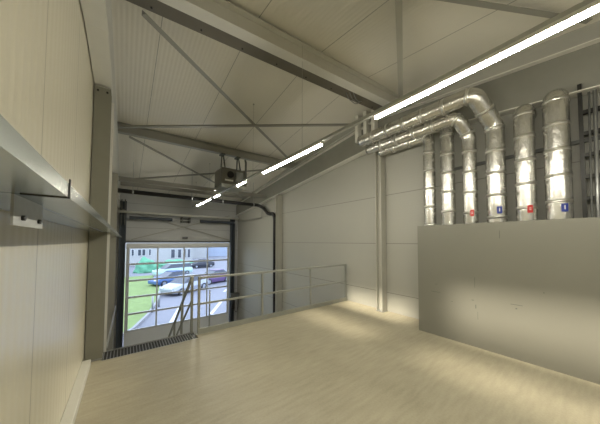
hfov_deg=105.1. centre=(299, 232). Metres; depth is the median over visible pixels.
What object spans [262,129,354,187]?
conduit
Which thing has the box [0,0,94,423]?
wall
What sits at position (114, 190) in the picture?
steel column
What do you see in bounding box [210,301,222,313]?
road marking
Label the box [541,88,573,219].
insulated pipe
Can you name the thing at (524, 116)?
insulated pipe
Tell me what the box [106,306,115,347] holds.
bar
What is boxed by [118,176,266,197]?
tie beam
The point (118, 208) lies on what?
diagonal brace
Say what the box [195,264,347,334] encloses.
guard railing
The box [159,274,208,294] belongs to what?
parked car
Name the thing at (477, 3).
diagonal brace
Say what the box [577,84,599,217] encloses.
cable tray
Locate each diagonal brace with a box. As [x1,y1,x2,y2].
[118,123,349,127]
[118,208,227,239]
[129,136,241,197]
[131,216,227,239]
[139,168,279,178]
[142,10,293,163]
[395,0,402,97]
[437,0,591,23]
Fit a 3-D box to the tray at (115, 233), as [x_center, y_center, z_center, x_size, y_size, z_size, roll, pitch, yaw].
[-5.152,0.081,6.505,0.075,0.042,7.810,2,-3,-37]
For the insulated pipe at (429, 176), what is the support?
on the floor
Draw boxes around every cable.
[587,91,593,216]
[592,89,599,216]
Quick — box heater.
[214,153,246,193]
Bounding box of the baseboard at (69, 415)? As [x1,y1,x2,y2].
[60,359,90,423]
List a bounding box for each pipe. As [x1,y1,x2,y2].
[118,162,275,312]
[357,87,507,222]
[365,113,478,223]
[377,113,455,224]
[378,133,436,225]
[513,104,537,220]
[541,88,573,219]
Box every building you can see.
[129,248,191,265]
[206,247,226,256]
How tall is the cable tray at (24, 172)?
0.141 m
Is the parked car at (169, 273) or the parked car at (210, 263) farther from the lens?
the parked car at (210, 263)
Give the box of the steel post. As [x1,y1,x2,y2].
[208,290,210,326]
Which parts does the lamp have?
tube lamp, tube lamp, light trunking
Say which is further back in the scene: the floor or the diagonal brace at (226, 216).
the diagonal brace at (226, 216)
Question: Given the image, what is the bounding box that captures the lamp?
[192,0,599,206]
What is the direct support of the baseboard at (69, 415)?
attached to the wall at (47, 83)
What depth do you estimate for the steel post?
11.46 m
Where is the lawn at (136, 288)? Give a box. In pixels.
[123,275,158,331]
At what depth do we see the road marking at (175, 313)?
14.55 m
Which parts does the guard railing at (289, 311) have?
post, knee rail, post, rail, knee rail, post, knee rail, post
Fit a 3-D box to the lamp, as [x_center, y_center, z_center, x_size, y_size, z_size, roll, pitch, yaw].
[-0.397,-2.309,4.553,0.056,1.995,14.800,2,-3,-37]
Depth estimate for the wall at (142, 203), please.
11.33 m
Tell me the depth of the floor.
2.79 m
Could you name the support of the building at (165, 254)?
on the yard at (166, 300)
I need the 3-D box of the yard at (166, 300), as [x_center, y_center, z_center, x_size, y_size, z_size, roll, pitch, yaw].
[-34.264,7.496,69.792,150.000,0.280,127.010,2,-3,-37]
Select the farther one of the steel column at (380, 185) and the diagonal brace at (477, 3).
the steel column at (380, 185)
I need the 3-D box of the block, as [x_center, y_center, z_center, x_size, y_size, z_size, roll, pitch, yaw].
[-30.822,2.543,66.935,5.000,9.420,8.400,2,-3,-37]
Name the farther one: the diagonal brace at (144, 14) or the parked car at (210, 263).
the parked car at (210, 263)
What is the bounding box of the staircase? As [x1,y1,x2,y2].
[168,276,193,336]
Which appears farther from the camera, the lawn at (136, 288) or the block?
the block
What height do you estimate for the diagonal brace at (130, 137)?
0.577 m
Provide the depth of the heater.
7.00 m
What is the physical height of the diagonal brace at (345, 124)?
0.480 m
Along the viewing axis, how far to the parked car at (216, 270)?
26.49 m
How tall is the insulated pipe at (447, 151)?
4.172 m
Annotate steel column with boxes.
[84,84,111,361]
[106,173,117,349]
[275,195,282,311]
[375,152,386,311]
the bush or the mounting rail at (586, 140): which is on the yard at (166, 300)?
the bush
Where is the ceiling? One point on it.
(155, 84)
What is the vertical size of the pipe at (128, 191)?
7.478 m
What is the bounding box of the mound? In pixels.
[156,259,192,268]
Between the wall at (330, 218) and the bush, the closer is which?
the wall at (330, 218)
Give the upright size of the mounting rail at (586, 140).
0.050 m
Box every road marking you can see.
[170,308,178,321]
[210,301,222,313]
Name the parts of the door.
rail, rail, rail, rail, rail, rail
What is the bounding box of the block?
[192,248,205,258]
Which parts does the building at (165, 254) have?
pane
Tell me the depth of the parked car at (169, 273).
25.07 m
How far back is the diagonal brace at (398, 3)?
3.54 m
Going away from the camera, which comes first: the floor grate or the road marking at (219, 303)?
the floor grate
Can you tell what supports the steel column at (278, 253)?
on the floor
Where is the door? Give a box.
[115,199,238,348]
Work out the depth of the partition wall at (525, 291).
3.31 m
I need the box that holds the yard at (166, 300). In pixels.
[129,256,226,328]
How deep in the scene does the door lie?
10.80 m
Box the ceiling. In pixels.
[111,0,599,200]
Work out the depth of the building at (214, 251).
73.81 m
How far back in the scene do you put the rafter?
2.98 m
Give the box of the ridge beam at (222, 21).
[126,0,401,113]
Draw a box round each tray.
[0,114,121,237]
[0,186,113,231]
[109,230,121,237]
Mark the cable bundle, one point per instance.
(349, 92)
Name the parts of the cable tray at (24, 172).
tray bracket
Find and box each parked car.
[148,270,187,285]
[152,262,192,274]
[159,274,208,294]
[190,259,214,267]
[204,268,226,284]
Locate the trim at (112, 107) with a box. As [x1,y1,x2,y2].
[103,103,113,351]
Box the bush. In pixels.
[133,257,156,272]
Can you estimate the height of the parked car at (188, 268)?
1.696 m
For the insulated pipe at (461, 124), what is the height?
3.970 m
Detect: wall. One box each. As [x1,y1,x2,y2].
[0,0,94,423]
[113,193,237,348]
[237,21,599,319]
[417,217,599,384]
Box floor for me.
[74,301,599,423]
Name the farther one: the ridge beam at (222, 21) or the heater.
the heater
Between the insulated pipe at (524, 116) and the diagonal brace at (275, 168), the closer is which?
the insulated pipe at (524, 116)
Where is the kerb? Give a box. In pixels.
[123,275,160,335]
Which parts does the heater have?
casing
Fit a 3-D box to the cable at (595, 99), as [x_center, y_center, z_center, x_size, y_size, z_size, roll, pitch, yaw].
[3.953,-0.075,3.026,0.041,3.690,0.060,2,-3,-37]
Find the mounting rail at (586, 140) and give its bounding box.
[455,135,599,170]
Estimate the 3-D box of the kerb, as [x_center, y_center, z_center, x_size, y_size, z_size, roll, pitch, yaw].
[-14.065,5.512,21.088,2.803,0.160,25.178,1,-2,-24]
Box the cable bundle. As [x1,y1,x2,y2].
[346,92,361,103]
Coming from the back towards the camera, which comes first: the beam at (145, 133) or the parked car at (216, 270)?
the parked car at (216, 270)
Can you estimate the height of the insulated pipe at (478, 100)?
4.192 m
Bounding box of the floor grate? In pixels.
[102,332,196,360]

